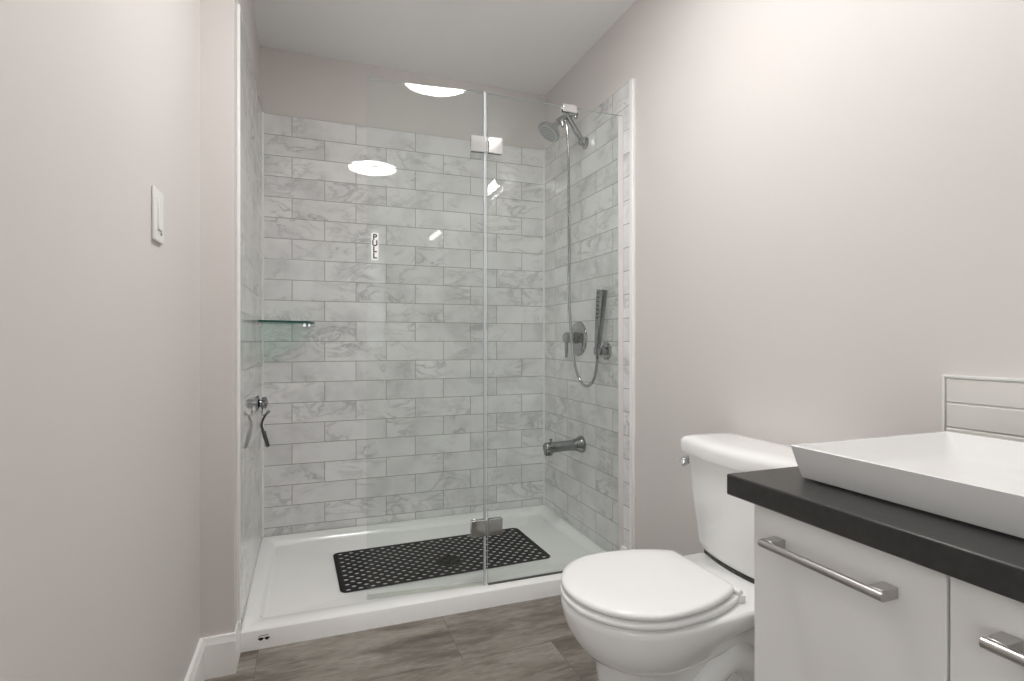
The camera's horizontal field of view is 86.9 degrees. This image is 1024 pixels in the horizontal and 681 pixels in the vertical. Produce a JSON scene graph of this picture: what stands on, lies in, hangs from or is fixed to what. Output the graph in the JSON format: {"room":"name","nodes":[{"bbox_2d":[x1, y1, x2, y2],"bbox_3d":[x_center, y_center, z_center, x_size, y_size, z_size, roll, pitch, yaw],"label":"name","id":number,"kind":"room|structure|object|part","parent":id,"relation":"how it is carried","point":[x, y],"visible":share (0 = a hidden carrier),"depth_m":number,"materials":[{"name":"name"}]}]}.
{"room":"bathroom","nodes":[
{"label":"bathroom","id":0,"kind":"room"},
{"bbox_2d":[0,0,261,680],"bbox_3d":[-1.292,-0.202,1.435,0.977,2.479,2.230,0,0,-20],"label":"wall","id":1,"kind":"structure","parent":0,"point":[118,345],"depth_m":0.96,"materials":[{"name":"grey paint"}]},
{"bbox_2d":[151,185,163,244],"bbox_3d":[-0.778,-0.274,1.191,0.011,0.116,0.076,0,0,-20],"label":"light switch","id":2,"kind":"object","parent":1,"relation":"attached to","point":[157,198],"visible":1,"depth_m":1.18,"materials":[{"name":"white plastic"}]},
{"bbox_2d":[184,621,240,680],"bbox_3d":[-0.719,0.977,1.161,0.101,0.122,1.318,0,0,-20],"label":"baseboard","id":3,"kind":"structure","parent":1,"relation":"attached to","point":[215,656],"depth_m":1.67,"materials":[{"name":"white paint"}]},
{"bbox_2d":[237,4,240,629],"bbox_3d":[-0.899,-0.078,1.772,0.019,2.048,0.024,0,0,-20],"label":"trim","id":4,"kind":"structure","parent":1,"relation":"attached to","point":[238,5],"depth_m":1.77,"materials":[{"name":"white paint"}]},
{"bbox_2d":[256,395,267,415],"bbox_3d":[-1.105,0.288,2.395,0.044,0.093,0.068,0,0,-20],"label":"holder","id":5,"kind":"object","parent":1,"relation":"attached to","point":[263,403],"visible":1,"depth_m":2.38,"materials":[{"name":"silver metal"}]},
{"bbox_2d":[256,395,261,410],"bbox_3d":[-1.115,0.276,2.391,0.022,0.068,0.068,0,0,-20],"label":"door handle","id":6,"kind":"object","parent":5,"relation":"on","point":[258,402],"depth_m":2.37,"materials":[{"name":"silver metal"}]},
{"bbox_3d":[-1.096,0.276,2.398,0.024,0.050,0.055,0,0,-20],"label":"knob","id":7,"kind":"part","parent":5,"relation":"part of","materials":[{"name":"silver metal"}]},
{"bbox_2d":[260,409,269,446],"bbox_3d":[-1.086,0.387,2.381,0.041,0.165,0.040,0,0,-20],"label":"razor","id":8,"kind":"object","parent":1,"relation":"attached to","point":[264,434],"visible":1,"depth_m":2.37,"materials":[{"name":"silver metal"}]},
{"bbox_3d":[-1.084,0.433,2.382,0.031,0.073,0.017,0,0,-20],"label":"handle","id":9,"kind":"part","parent":8,"relation":"part of","materials":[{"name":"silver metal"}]},
{"bbox_2d":[205,595,597,680],"bbox_3d":[-0.223,1.068,0.957,2.650,0.060,4.150,0,0,-20],"label":"floor","id":10,"kind":"structure","parent":0,"point":[531,640],"depth_m":1.80,"materials":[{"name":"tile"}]},
{"bbox_2d":[241,505,626,651],"bbox_3d":[-0.359,0.967,2.479,1.503,0.142,0.900,0,0,-20],"label":"shower tray","id":11,"kind":"object","parent":10,"relation":"on","point":[295,595],"visible":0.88,"depth_m":2.22,"materials":[{"name":"white plastic"}]},
{"bbox_2d":[333,528,549,592],"bbox_3d":[-0.325,0.994,2.498,0.928,0.003,0.428,0,0,-22],"label":"bath mat","id":12,"kind":"object","parent":11,"relation":"in","point":[508,533],"visible":0.97,"depth_m":2.46,"materials":[{"name":"black rubber"}]},
{"bbox_2d":[487,93,622,584],"bbox_3d":[0.192,-0.008,2.264,0.620,1.966,0.028,0,0,-20],"label":"glass panel","id":13,"kind":"object","parent":11,"relation":"on","point":[569,109],"visible":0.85,"depth_m":2.35,"materials":[{"name":"clear glass"}]},
{"bbox_2d":[367,78,502,598],"bbox_3d":[-0.293,-0.005,2.103,0.526,1.960,0.033,0,0,-15],"label":"shower door","id":14,"kind":"structure","parent":13,"relation":"attached to","point":[483,144],"depth_m":2.14,"materials":[{"name":"clear glass"}]},
{"bbox_2d":[560,433,797,680],"bbox_3d":[0.462,0.665,1.433,0.703,0.745,0.492,0,0,-20],"label":"toilet","id":15,"kind":"object","parent":10,"relation":"on","point":[641,614],"visible":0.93,"depth_m":1.32,"materials":[{"name":"white ceramic"}]},
{"bbox_3d":[0.323,0.611,1.377,0.398,0.024,0.367,0,0,-20],"label":"lid","id":16,"kind":"part","parent":15,"relation":"part of","materials":[{"name":"white plastic"}]},
{"bbox_3d":[0.459,0.841,1.427,0.690,0.393,0.369,0,0,-20],"label":"bowl","id":17,"kind":"part","parent":15,"relation":"part of","materials":[{"name":"white ceramic"}]},
{"bbox_3d":[0.558,0.379,1.709,0.054,0.037,0.042,0,0,-20],"label":"flush lever","id":18,"kind":"part","parent":15,"relation":"part of","materials":[{"name":"silver metal"}]},
{"bbox_3d":[0.689,0.491,1.513,0.210,0.290,0.444,0,0,-20],"label":"tank","id":19,"kind":"part","parent":15,"relation":"part of","materials":[{"name":"white ceramic"}]},
{"bbox_3d":[0.684,0.320,1.511,0.232,0.053,0.484,0,0,-20],"label":"tank lid","id":20,"kind":"part","parent":15,"relation":"part of","materials":[{"name":"white ceramic"}]},
{"bbox_2d":[754,504,1023,680],"bbox_3d":[0.776,0.657,0.739,0.613,0.762,0.610,0,0,-20],"label":"vanity cabinet","id":21,"kind":"object","parent":10,"relation":"on","point":[828,606],"visible":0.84,"depth_m":0.74,"materials":[{"name":"wood"}]},
{"bbox_3d":[0.439,0.328,0.784,0.012,0.012,0.202,0,0,-20],"label":"handle","id":22,"kind":"part","parent":21,"relation":"part of","materials":[{"name":"metal"}]},
{"bbox_2d":[727,466,1023,602],"bbox_3d":[0.784,0.257,0.745,0.595,0.038,0.699,0,0,-20],"label":"countertop","id":23,"kind":"structure","parent":21,"relation":"on","point":[988,559],"depth_m":0.71,"materials":[{"name":"black stone"}]},
{"bbox_2d":[791,431,1023,538],"bbox_3d":[0.765,0.209,0.763,0.412,0.057,0.527,0,0,-20],"label":"vessel basin","id":24,"kind":"object","parent":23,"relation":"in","point":[971,479],"visible":1,"depth_m":0.88,"materials":[{"name":"white ceramic"}]},
{"bbox_3d":[0.585,0.606,0.506,0.019,0.656,0.306,0,0,-20],"label":"door","id":25,"kind":"part","parent":21,"relation":"part of","materials":[{"name":"white wood"}]},
{"bbox_3d":[0.547,0.328,0.494,0.012,0.012,0.202,0,0,-20],"label":"handle","id":26,"kind":"part","parent":21,"relation":"part of","materials":[{"name":"metal"}]},
{"bbox_2d":[260,46,545,537],"bbox_3d":[-0.638,-0.202,2.937,2.050,2.479,0.150,0,0,-20],"label":"wall","id":27,"kind":"structure","parent":0,"point":[375,406],"depth_m":2.87,"materials":[{"name":"grey tile"}]},
{"bbox_2d":[258,320,314,326],"bbox_3d":[-1.064,-0.079,2.569,0.242,0.026,0.242,0,0,-20],"label":"corner shelf","id":28,"kind":"object","parent":27,"relation":"attached to","point":[260,322],"visible":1,"depth_m":2.50,"materials":[{"name":"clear glass"}]},
{"bbox_3d":[-1.063,-0.087,2.569,0.240,0.010,0.240,0,0,-20],"label":"glass","id":29,"kind":"part","parent":28,"relation":"part of","materials":[{"name":"glass"}]},
{"bbox_2d":[262,112,544,536],"bbox_3d":[-0.514,-0.077,2.899,1.503,2.073,0.008,0,0,-20],"label":"trim","id":30,"kind":"structure","parent":27,"relation":"attached to","point":[262,112],"depth_m":2.64,"materials":[{"name":"white plastic"}]},
{"bbox_2d":[252,0,635,94],"bbox_3d":[-0.223,-1.471,0.957,2.650,0.060,4.150,0,0,-20],"label":"ceiling","id":31,"kind":"structure","parent":0,"point":[530,46],"depth_m":2.54,"materials":[{"name":"white paint"}]},
{"bbox_2d":[545,0,1023,555],"bbox_3d":[0.964,-0.202,1.324,0.170,2.479,4.010,0,0,-20],"label":"wall","id":32,"kind":"structure","parent":0,"point":[829,194],"depth_m":1.60,"materials":[{"name":"grey paint"}]},
{"bbox_2d":[538,111,588,148],"bbox_3d":[0.250,-1.039,2.640,0.251,0.178,0.116,0,0,-20],"label":"shower","id":33,"kind":"object","parent":32,"relation":"attached to","point":[549,131],"visible":0.94,"depth_m":2.63,"materials":[{"name":"silver metal"}]},
{"bbox_3d":[0.289,-1.104,2.646,0.069,0.048,0.034,0,0,31],"label":"wing knob","id":34,"kind":"part","parent":33,"relation":"part of","materials":[{"name":"silver metal"}]},
{"bbox_3d":[0.310,-1.041,2.663,0.111,0.141,0.034,0,0,-20],"label":"swing arm","id":35,"kind":"part","parent":33,"relation":"part of","materials":[{"name":"silver metal"}]},
{"bbox_2d":[560,118,598,387],"bbox_3d":[0.325,-0.427,2.559,0.223,1.298,0.043,0,0,44],"label":"shower hose","id":36,"kind":"object","parent":33,"relation":"attached to","point":[562,120],"visible":1,"depth_m":2.61,"materials":[{"name":"silver metal"}]},
{"bbox_2d":[543,436,585,455],"bbox_3d":[0.256,0.522,2.688,0.208,0.086,0.086,0,0,-20],"label":"tub spout","id":37,"kind":"object","parent":32,"relation":"attached to","point":[578,444],"visible":1,"depth_m":2.67,"materials":[{"name":"silver metal"}]},
{"bbox_2d":[562,321,586,357],"bbox_3d":[0.303,-0.006,2.740,0.082,0.184,0.176,0,0,-20],"label":"shower valve","id":38,"kind":"object","parent":32,"relation":"attached to","point":[579,332],"visible":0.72,"depth_m":2.72,"materials":[{"name":"silver metal"}]},
{"bbox_3d":[0.275,0.047,2.730,0.013,0.078,0.026,0,0,-20],"label":"lever","id":39,"kind":"part","parent":38,"relation":"part of","materials":[{"name":"silver metal"}]},
{"bbox_2d":[593,342,611,359],"bbox_3d":[0.405,0.049,2.482,0.070,0.082,0.082,0,0,-20],"label":"holder","id":40,"kind":"object","parent":32,"relation":"attached to","point":[605,350],"visible":0.98,"depth_m":2.47,"materials":[{"name":"silver metal"}]},
{"bbox_2d":[594,289,607,347],"bbox_3d":[0.402,-0.089,2.458,0.040,0.287,0.066,0,0,-20],"label":"shower","id":41,"kind":"object","parent":40,"relation":"on","point":[601,295],"visible":0.99,"depth_m":2.44,"materials":[{"name":"silver metal"}]},
{"bbox_2d":[629,78,634,549],"bbox_3d":[0.514,-0.053,2.307,0.017,2.123,0.023,0,0,-20],"label":"trim","id":42,"kind":"structure","parent":32,"relation":"attached to","point":[632,81],"depth_m":2.30,"materials":[{"name":"white paint"}]},
{"bbox_2d":[942,375,1023,441],"bbox_3d":[1.062,0.156,0.836,0.012,0.163,0.721,0,0,-20],"label":"backsplash","id":43,"kind":"structure","parent":32,"relation":"attached to","point":[993,407],"depth_m":1.10,"materials":[{"name":"white tile"}]}
]}

